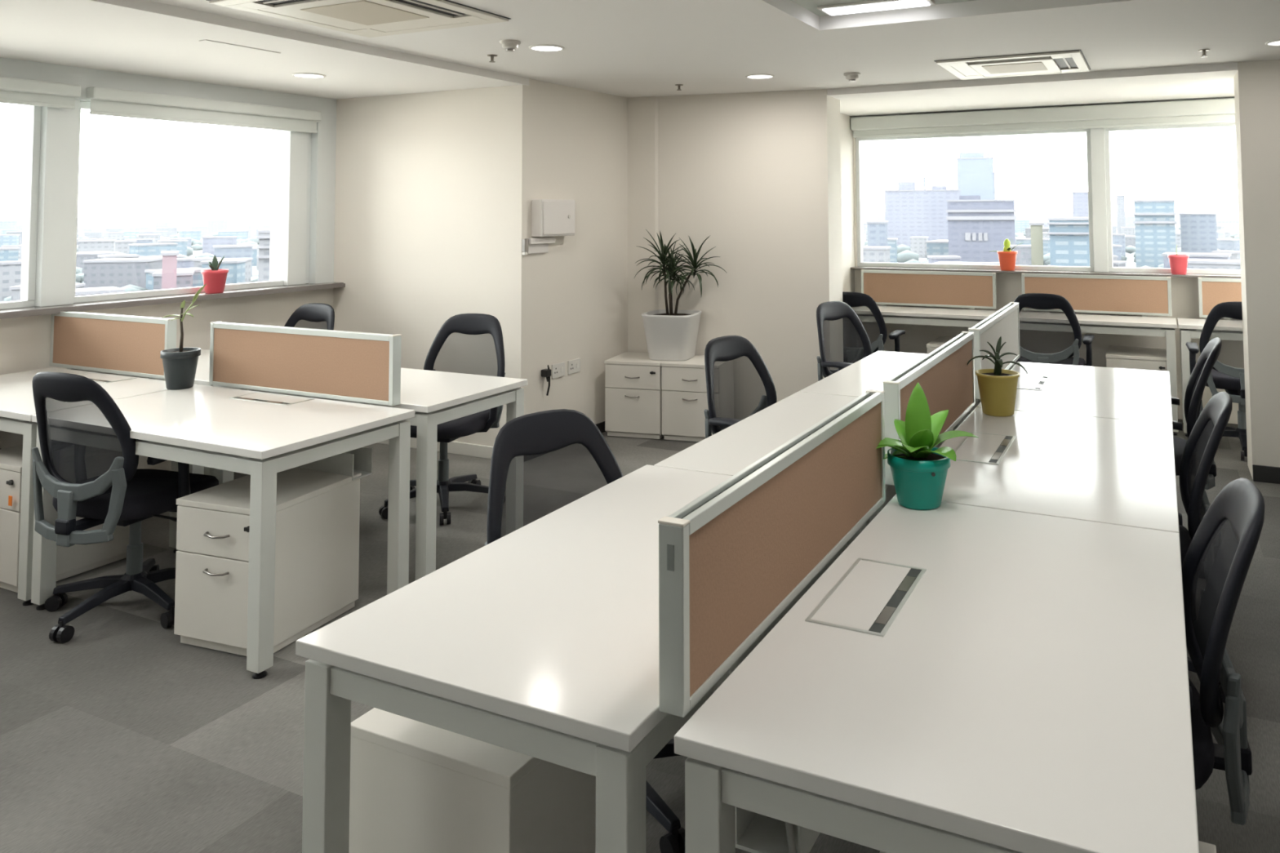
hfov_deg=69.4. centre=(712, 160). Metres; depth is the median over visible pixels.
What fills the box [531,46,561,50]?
diffuser
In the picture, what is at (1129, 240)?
building
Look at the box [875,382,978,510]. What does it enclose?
potted plant
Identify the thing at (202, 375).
office desk
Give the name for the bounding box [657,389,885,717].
screen
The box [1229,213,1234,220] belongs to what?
building
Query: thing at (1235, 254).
building
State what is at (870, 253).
building
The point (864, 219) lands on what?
building
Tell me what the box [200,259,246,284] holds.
building
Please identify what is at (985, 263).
building
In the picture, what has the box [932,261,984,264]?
building
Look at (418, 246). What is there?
wall
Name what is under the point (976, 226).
building
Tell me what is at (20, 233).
building
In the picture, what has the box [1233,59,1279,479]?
wall
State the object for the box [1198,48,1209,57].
sprinkler
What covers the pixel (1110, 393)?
office desk
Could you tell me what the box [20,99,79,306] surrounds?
window frame
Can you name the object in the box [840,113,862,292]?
wall
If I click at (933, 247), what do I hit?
building
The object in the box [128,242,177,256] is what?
building
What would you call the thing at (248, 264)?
building
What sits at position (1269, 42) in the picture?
diffuser
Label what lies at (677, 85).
sprinkler
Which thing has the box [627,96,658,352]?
wall column
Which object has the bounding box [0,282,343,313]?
trim
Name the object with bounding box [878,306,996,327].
office desk
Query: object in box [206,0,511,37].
air conditioner
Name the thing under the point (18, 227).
building
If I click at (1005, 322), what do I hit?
screen
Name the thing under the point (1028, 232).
building
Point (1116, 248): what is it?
building
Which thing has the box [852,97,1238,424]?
wall
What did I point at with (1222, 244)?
building
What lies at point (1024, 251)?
building
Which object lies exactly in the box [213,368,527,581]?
office desk
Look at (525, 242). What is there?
sensor
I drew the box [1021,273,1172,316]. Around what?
screen
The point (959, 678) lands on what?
office desk
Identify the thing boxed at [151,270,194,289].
building
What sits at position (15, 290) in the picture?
building
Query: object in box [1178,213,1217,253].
building
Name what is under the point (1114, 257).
building
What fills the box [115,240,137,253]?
building
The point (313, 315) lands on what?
office chair
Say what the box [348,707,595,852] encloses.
drawer pedestal
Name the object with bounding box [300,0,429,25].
grille
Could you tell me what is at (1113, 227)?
building
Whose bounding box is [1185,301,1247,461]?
office chair
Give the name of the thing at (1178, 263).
potted plant
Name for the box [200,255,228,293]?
potted plant
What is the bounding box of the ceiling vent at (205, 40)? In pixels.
[199,39,280,53]
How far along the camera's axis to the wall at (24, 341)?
5.40 m
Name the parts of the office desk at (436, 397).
leg, leg, leg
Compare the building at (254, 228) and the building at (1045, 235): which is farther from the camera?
the building at (254, 228)
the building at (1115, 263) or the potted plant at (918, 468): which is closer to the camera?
the potted plant at (918, 468)
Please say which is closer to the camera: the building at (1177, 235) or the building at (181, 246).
the building at (181, 246)
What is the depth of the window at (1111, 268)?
6.93 m
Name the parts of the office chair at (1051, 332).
panel, seat, armrest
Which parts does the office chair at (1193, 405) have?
seat, panel, frame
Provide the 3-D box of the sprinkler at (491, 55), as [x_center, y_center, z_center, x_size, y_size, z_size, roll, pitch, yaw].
[-1.183,-0.550,4.942,0.056,0.037,0.056,-2,-3,26]
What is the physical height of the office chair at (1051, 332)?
0.967 m
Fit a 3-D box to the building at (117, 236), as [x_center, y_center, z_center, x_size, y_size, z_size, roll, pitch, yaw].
[-610.675,81.970,938.530,16.146,18.396,14.293,-3,-4,40]
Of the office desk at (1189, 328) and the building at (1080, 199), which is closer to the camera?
the office desk at (1189, 328)
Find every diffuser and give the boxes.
[294,74,322,77]
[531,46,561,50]
[747,75,771,78]
[1268,41,1279,44]
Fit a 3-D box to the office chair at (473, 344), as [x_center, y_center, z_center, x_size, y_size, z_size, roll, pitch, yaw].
[-1.404,1.328,4.877,0.630,0.967,0.616,-1,-3,18]
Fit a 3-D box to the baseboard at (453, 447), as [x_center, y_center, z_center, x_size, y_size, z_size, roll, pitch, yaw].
[-1.876,1.836,5.983,1.510,0.075,0.015,-2,-3,26]
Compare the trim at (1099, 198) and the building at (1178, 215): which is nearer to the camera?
the trim at (1099, 198)
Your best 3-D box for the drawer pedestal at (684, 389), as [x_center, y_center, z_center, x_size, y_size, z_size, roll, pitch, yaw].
[-0.099,1.621,6.309,0.406,0.511,0.432,-1,-3,16]
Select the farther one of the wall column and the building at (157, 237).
the building at (157, 237)
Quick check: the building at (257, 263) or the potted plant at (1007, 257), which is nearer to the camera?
the potted plant at (1007, 257)
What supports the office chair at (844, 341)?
on the floor
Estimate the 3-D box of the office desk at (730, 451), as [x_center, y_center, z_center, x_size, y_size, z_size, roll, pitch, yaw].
[0.410,1.340,3.267,0.698,0.750,1.269,-2,-3,26]
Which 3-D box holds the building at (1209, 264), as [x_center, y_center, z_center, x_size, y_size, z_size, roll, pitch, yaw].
[191.647,46.685,352.510,24.717,17.333,16.557,-3,-4,38]
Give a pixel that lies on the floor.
(122, 735)
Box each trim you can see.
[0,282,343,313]
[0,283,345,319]
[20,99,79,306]
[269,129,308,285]
[850,266,1240,278]
[1089,127,1108,271]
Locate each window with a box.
[0,105,41,309]
[73,100,336,303]
[855,128,1093,271]
[1104,122,1240,275]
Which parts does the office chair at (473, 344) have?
arm, arm, arm, seat, arm, frame, panel, arm, armrest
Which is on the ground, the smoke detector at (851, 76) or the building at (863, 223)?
the building at (863, 223)
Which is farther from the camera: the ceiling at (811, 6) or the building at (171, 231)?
the building at (171, 231)
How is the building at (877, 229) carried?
on the ground
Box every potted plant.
[160,284,206,390]
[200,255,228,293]
[634,229,727,360]
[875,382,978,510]
[967,336,1027,417]
[990,238,1022,271]
[1167,244,1189,274]
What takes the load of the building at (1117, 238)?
on the ground
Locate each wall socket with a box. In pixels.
[551,361,564,378]
[568,358,580,374]
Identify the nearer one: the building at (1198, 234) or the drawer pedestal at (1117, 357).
the drawer pedestal at (1117, 357)
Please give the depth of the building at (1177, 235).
759.21 m
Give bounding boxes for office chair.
[31,371,218,643]
[284,302,334,329]
[378,313,505,524]
[484,408,684,852]
[704,335,777,438]
[816,301,902,381]
[842,291,905,353]
[1013,293,1094,366]
[1171,337,1222,489]
[1177,391,1232,702]
[1182,478,1264,825]
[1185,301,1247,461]
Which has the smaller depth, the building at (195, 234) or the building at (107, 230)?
the building at (195, 234)
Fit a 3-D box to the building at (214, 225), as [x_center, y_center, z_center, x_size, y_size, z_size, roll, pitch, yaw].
[-815.010,110.174,1516.755,27.977,26.078,9.782,1,-3,-19]
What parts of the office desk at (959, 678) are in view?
leg, cable flap lid, slot plate, slot plate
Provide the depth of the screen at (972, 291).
7.39 m
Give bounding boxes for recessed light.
[292,72,325,78]
[528,44,564,51]
[745,73,773,79]
[817,0,935,15]
[1265,39,1279,45]
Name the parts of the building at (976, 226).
sign panel, sign panel, sign panel, sign panel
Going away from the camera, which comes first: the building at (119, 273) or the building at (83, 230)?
the building at (119, 273)
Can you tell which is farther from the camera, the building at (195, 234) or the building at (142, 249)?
the building at (195, 234)
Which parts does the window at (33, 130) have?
pane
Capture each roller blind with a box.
[0,75,80,108]
[86,86,321,133]
[850,97,1235,137]
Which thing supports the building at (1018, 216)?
on the ground
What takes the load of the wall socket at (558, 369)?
attached to the wall at (567, 302)
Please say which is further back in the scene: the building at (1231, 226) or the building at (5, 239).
the building at (1231, 226)
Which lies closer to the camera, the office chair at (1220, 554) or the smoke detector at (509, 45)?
the office chair at (1220, 554)
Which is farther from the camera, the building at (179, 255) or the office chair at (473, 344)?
the building at (179, 255)
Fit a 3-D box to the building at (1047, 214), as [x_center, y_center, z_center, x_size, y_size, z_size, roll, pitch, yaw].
[932.191,155.487,2512.501,34.786,22.336,11.314,0,-3,0]
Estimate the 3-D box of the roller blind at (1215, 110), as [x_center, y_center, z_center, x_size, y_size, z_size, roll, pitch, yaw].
[3.636,-0.359,6.660,5.435,0.170,0.090,-2,-3,26]
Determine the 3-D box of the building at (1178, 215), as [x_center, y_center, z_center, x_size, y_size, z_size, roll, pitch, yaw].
[1040.403,128.929,2033.429,25.166,23.025,12.718,-2,-3,25]
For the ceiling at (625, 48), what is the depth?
4.51 m
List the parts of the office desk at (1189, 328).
leg, leg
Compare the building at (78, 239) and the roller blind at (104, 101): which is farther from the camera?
the building at (78, 239)
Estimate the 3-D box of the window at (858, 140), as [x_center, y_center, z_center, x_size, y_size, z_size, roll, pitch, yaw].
[2.086,0.322,7.495,1.870,1.104,0.060,-2,-3,26]
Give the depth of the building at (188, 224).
2015.46 m
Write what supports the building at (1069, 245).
on the ground
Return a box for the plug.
[541,364,551,395]
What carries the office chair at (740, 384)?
on the floor
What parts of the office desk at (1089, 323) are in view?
leg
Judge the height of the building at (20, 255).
11.410 m
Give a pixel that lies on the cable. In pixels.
(789, 829)
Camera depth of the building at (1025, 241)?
682.72 m
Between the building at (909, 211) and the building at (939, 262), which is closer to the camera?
the building at (939, 262)
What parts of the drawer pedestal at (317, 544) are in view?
drawer, drawer, handle, handle, panel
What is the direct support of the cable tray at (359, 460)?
attached to the office desk at (260, 435)
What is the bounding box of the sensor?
[521,238,528,254]
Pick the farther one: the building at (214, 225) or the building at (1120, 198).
the building at (214, 225)
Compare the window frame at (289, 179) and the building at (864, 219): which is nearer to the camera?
the window frame at (289, 179)
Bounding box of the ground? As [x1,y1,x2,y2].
[0,211,1239,279]
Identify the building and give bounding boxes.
[0,220,17,234]
[0,229,18,234]
[0,234,20,247]
[0,244,22,259]
[0,247,19,261]
[0,260,22,302]
[5,231,22,244]
[8,283,85,301]
[16,225,22,231]
[75,251,116,273]
[75,286,124,296]
[76,238,97,244]
[76,250,114,253]
[77,222,94,229]
[77,227,82,236]
[77,240,115,251]
[81,228,92,235]
[82,257,162,288]
[84,231,103,238]
[97,253,140,258]
[102,231,124,240]
[105,227,124,232]
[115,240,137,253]
[120,231,138,239]
[123,235,129,240]
[128,226,150,231]
[128,238,154,244]
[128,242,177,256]
[135,234,160,243]
[138,231,168,237]
[138,254,185,257]
[144,267,211,290]
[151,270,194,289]
[155,226,177,236]
[157,240,187,255]
[160,250,178,288]
[165,237,191,247]
[167,222,173,227]
[177,257,195,268]
[178,230,201,240]
[185,221,192,230]
[191,226,208,238]
[192,257,221,267]
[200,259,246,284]
[201,236,237,254]
[208,219,227,235]
[213,244,253,276]
[217,230,248,239]
[217,257,253,282]
[231,229,253,238]
[248,226,270,235]
[252,247,257,266]
[256,229,270,281]
[256,248,258,270]
[257,227,270,235]
[862,216,868,223]
[862,222,865,238]
[862,245,891,262]
[864,225,867,240]
[866,220,888,246]
[877,216,884,220]
[884,177,961,247]
[887,238,897,262]
[909,236,928,257]
[925,240,948,259]
[927,255,960,263]
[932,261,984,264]
[946,195,1016,262]
[956,151,994,199]
[984,262,999,264]
[993,172,995,199]
[1009,244,1031,265]
[1014,214,1024,218]
[1014,219,1030,233]
[1015,238,1049,254]
[1024,227,1049,238]
[1029,222,1044,265]
[1041,210,1052,213]
[1042,215,1053,222]
[1042,222,1048,227]
[1042,232,1049,238]
[1047,213,1061,215]
[1047,217,1089,266]
[1052,215,1068,217]
[1071,191,1088,217]
[1111,218,1117,230]
[1111,225,1116,233]
[1111,233,1125,256]
[1112,244,1122,261]
[1112,255,1118,260]
[1112,260,1127,266]
[1115,195,1125,234]
[1120,226,1133,235]
[1124,216,1134,226]
[1124,235,1135,247]
[1133,200,1176,267]
[1161,252,1231,268]
[1175,233,1181,247]
[1177,213,1180,224]
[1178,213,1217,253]
[1186,258,1240,269]
[1211,250,1239,259]
[1216,220,1239,232]
[1216,226,1225,239]
[1216,231,1224,239]
[1217,238,1239,250]
[1224,231,1231,239]
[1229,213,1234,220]
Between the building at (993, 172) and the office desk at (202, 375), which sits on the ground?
the building at (993, 172)
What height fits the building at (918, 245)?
16.017 m
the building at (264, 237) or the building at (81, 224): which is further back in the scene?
the building at (81, 224)
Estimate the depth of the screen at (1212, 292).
6.52 m
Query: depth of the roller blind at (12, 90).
4.76 m
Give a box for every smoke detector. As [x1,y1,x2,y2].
[499,39,520,51]
[843,71,860,81]
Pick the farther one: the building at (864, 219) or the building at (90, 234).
the building at (864, 219)
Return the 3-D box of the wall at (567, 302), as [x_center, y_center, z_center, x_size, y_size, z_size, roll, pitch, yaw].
[-0.913,0.638,6.392,0.195,2.500,1.450,-2,-3,26]
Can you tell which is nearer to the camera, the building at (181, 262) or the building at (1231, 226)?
the building at (181, 262)
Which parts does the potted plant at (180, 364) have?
pot, stem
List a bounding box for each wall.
[0,57,336,471]
[333,85,503,446]
[502,78,627,426]
[657,88,842,402]
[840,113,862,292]
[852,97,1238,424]
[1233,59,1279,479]
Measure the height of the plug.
0.197 m
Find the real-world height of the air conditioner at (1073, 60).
0.019 m
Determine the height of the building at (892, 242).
18.708 m
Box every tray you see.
[296,447,373,480]
[527,236,555,253]
[734,806,820,852]
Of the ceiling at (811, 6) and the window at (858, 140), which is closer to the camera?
the ceiling at (811, 6)
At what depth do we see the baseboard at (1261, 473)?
5.15 m
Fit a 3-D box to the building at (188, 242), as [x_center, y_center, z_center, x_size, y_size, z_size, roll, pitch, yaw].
[-484.366,77.600,835.362,17.840,14.696,17.231,2,-4,-41]
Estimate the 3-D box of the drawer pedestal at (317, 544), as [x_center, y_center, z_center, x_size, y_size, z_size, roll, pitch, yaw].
[-1.659,1.477,3.443,0.406,0.511,0.511,-1,-3,20]
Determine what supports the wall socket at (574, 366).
attached to the wall at (567, 302)
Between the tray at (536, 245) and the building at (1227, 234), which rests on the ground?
the building at (1227, 234)
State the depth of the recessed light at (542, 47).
4.70 m
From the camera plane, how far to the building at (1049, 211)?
3215.20 m
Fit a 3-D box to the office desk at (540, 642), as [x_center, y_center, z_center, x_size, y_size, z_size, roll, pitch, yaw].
[-0.163,1.282,2.111,0.720,0.750,1.300,-2,-3,26]
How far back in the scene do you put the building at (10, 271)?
360.47 m
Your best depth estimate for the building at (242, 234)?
1113.86 m
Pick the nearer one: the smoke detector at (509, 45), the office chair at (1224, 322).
the smoke detector at (509, 45)
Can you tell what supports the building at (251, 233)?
on the ground
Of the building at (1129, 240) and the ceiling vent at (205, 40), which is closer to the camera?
the ceiling vent at (205, 40)
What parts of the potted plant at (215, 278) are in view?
pot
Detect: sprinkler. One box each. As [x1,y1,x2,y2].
[487,53,497,62]
[675,84,683,90]
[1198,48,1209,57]
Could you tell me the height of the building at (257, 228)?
18.618 m
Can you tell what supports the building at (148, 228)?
on the ground
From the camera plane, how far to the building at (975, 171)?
865.99 m
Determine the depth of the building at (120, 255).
453.46 m
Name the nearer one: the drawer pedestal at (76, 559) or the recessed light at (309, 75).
the drawer pedestal at (76, 559)
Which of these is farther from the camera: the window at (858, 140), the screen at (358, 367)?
the window at (858, 140)
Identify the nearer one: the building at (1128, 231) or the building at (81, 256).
the building at (81, 256)
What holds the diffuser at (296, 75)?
attached to the recessed light at (309, 75)
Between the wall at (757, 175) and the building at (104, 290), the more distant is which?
the building at (104, 290)
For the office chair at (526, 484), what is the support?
on the floor
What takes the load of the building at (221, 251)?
on the ground
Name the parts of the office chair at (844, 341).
panel, frame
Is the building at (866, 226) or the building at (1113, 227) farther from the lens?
the building at (866, 226)
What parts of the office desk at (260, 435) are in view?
leg, leg, leg, cable flap lid, slot plate, leg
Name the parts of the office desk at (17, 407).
leg, cable flap lid, leg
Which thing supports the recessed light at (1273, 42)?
in the ceiling at (625, 48)
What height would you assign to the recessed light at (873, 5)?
0.018 m
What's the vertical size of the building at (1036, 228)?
31.364 m
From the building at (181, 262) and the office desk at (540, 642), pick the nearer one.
the office desk at (540, 642)
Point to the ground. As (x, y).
(180, 222)
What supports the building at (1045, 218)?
on the ground
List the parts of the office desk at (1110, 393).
cable flap lid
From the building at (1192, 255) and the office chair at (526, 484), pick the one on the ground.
the building at (1192, 255)
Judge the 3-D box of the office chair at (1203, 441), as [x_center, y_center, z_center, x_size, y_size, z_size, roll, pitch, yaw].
[1.381,1.226,3.027,0.600,0.943,0.615,-2,-3,28]
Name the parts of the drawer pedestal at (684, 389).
panel, drawer, drawer, handle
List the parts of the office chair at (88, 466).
panel, frame, arm, arm, seat, arm, arm, arm, lever, armrest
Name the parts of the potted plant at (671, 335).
stem, stem, planter, stem, stem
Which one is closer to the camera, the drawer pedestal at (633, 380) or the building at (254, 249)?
the drawer pedestal at (633, 380)
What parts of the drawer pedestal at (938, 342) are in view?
drawer, panel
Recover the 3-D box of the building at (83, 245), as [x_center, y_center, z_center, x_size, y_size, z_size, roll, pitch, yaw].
[-429.086,64.751,641.224,21.506,19.015,12.511,1,-4,-30]
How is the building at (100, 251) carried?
on the ground
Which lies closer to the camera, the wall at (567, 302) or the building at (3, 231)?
the wall at (567, 302)
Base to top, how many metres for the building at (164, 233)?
13.195 m
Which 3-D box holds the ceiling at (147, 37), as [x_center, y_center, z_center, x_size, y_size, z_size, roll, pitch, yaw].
[-4.545,-0.808,1.524,2.340,0.240,10.700,-2,-3,26]
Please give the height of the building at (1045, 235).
17.299 m
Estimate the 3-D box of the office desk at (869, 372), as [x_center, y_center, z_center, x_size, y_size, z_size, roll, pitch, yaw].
[0.966,1.398,4.412,0.698,0.750,1.269,-2,-3,26]
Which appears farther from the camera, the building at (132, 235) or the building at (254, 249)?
the building at (132, 235)
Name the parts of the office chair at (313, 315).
panel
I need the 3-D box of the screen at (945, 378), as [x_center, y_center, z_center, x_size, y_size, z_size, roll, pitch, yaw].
[0.776,0.837,3.186,0.047,0.343,1.202,-2,-3,26]
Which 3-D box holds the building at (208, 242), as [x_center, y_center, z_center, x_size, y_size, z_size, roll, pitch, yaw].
[-409.136,71.792,763.999,24.324,17.837,9.554,0,-3,-9]
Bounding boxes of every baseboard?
[377,437,493,458]
[545,421,605,453]
[1252,464,1279,484]
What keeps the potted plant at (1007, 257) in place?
on the trim at (1047, 272)
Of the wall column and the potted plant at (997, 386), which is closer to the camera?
the potted plant at (997, 386)
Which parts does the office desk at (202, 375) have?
leg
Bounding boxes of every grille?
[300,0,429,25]
[982,62,1048,73]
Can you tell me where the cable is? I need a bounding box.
[785,822,796,852]
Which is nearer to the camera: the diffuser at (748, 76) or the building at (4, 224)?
the diffuser at (748, 76)
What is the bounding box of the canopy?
[3,219,1239,302]
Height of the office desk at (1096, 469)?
0.752 m
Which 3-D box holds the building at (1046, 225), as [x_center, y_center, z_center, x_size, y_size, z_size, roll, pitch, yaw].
[507.531,100.031,1380.284,22.580,16.975,10.418,-1,-3,11]
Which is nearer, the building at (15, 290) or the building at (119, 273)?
the building at (15, 290)
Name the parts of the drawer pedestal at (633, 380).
handle, drawer, drawer, panel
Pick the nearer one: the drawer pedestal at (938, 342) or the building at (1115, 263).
the drawer pedestal at (938, 342)
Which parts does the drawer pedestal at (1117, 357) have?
panel, drawer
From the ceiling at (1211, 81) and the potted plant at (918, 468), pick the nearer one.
the potted plant at (918, 468)
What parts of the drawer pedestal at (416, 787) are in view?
panel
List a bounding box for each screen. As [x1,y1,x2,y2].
[49,311,177,379]
[208,321,401,406]
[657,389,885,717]
[860,269,996,309]
[882,331,975,485]
[968,302,1020,402]
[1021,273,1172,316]
[1197,277,1241,317]
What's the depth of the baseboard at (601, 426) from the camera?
6.39 m
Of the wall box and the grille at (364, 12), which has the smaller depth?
the grille at (364, 12)
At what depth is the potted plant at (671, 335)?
6.33 m
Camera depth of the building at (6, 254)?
531.31 m
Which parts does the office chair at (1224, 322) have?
armrest, frame, seat, panel, arm, arm, arm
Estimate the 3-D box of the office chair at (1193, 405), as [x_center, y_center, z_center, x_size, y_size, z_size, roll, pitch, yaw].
[1.949,1.269,4.128,0.616,0.967,0.630,-2,-4,30]
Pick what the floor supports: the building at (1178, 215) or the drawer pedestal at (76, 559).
the drawer pedestal at (76, 559)
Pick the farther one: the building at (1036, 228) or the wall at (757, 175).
the building at (1036, 228)
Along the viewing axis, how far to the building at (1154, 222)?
557.76 m
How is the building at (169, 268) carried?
on the ground
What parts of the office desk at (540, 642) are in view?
leg, leg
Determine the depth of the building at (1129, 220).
1365.73 m
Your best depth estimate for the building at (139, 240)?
757.55 m
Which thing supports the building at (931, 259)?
on the ground
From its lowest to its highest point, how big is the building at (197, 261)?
14.811 m
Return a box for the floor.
[0,419,1279,852]
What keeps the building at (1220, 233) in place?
on the ground
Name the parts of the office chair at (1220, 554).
seat, panel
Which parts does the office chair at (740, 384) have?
panel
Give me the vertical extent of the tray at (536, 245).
0.098 m
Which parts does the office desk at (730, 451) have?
leg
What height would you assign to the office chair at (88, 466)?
0.967 m
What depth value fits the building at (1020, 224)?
1406.33 m
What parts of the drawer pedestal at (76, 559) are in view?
drawer, drawer, panel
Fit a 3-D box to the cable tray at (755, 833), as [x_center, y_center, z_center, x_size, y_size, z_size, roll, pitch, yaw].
[0.846,1.091,3.050,0.115,0.220,3.480,-2,-3,26]
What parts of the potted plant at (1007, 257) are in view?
pot, stem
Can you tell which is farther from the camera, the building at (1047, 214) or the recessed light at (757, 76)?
the building at (1047, 214)
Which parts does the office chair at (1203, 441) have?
seat, arm, panel, frame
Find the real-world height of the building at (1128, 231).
17.578 m
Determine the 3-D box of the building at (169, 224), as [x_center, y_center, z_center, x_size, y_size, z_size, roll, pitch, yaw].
[-1016.466,124.528,1715.029,16.878,20.830,10.215,0,-3,-14]
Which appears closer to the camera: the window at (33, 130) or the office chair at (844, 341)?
the window at (33, 130)
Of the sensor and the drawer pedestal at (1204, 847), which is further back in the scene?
the sensor
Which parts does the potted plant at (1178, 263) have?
pot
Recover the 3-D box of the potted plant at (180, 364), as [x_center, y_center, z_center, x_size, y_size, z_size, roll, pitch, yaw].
[-2.411,0.793,4.185,0.168,0.473,0.217,2,-4,-33]
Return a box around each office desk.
[0,367,196,605]
[31,384,414,679]
[78,349,214,475]
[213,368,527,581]
[295,464,866,852]
[654,391,955,526]
[674,495,1199,852]
[798,351,979,417]
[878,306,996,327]
[895,407,1179,533]
[976,361,1173,424]
[1075,313,1177,435]
[1177,318,1205,436]
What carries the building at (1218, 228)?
on the ground
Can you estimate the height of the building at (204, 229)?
17.754 m
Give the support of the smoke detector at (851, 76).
attached to the ceiling at (625, 48)
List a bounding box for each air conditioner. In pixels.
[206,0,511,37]
[933,49,1090,79]
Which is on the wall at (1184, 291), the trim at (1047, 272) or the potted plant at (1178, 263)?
the trim at (1047, 272)
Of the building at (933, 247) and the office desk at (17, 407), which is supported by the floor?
the office desk at (17, 407)
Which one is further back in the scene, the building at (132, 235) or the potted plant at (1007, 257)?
the building at (132, 235)
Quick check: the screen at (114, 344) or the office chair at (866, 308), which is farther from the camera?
the office chair at (866, 308)
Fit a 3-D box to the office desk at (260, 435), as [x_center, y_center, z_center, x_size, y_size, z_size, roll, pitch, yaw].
[-1.933,1.372,3.634,1.320,0.752,0.700,-2,-3,26]
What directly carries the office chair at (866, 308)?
on the floor
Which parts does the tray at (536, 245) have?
plate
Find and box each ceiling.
[0,0,528,99]
[148,0,1279,97]
[791,0,974,16]
[826,62,1237,116]
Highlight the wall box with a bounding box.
[531,199,575,236]
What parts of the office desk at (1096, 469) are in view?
cable flap lid, slot plate, slot plate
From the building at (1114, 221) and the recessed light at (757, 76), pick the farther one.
the building at (1114, 221)
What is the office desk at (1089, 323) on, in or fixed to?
on the floor
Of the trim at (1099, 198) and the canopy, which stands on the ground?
the canopy
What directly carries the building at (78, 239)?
on the ground
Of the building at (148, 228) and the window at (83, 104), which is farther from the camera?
the building at (148, 228)
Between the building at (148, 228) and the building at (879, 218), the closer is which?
the building at (148, 228)
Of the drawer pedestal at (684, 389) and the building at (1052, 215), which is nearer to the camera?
the drawer pedestal at (684, 389)
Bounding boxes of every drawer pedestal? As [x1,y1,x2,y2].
[0,444,129,592]
[173,466,361,656]
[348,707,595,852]
[604,351,665,439]
[661,354,712,441]
[879,840,1216,852]
[926,336,954,354]
[1105,345,1166,371]
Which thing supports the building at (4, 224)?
on the ground
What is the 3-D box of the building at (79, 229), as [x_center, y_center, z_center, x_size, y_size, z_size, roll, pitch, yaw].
[-884.709,101.415,1271.723,19.774,18.194,13.151,1,-3,-19]
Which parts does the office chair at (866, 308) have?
panel, armrest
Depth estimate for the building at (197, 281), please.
382.13 m
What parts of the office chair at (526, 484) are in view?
panel, frame, arm, arm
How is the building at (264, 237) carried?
on the ground
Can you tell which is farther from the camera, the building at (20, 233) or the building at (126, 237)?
the building at (126, 237)
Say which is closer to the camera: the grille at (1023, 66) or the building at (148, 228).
the grille at (1023, 66)
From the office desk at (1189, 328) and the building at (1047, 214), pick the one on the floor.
the office desk at (1189, 328)
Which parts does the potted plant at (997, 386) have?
stem, pot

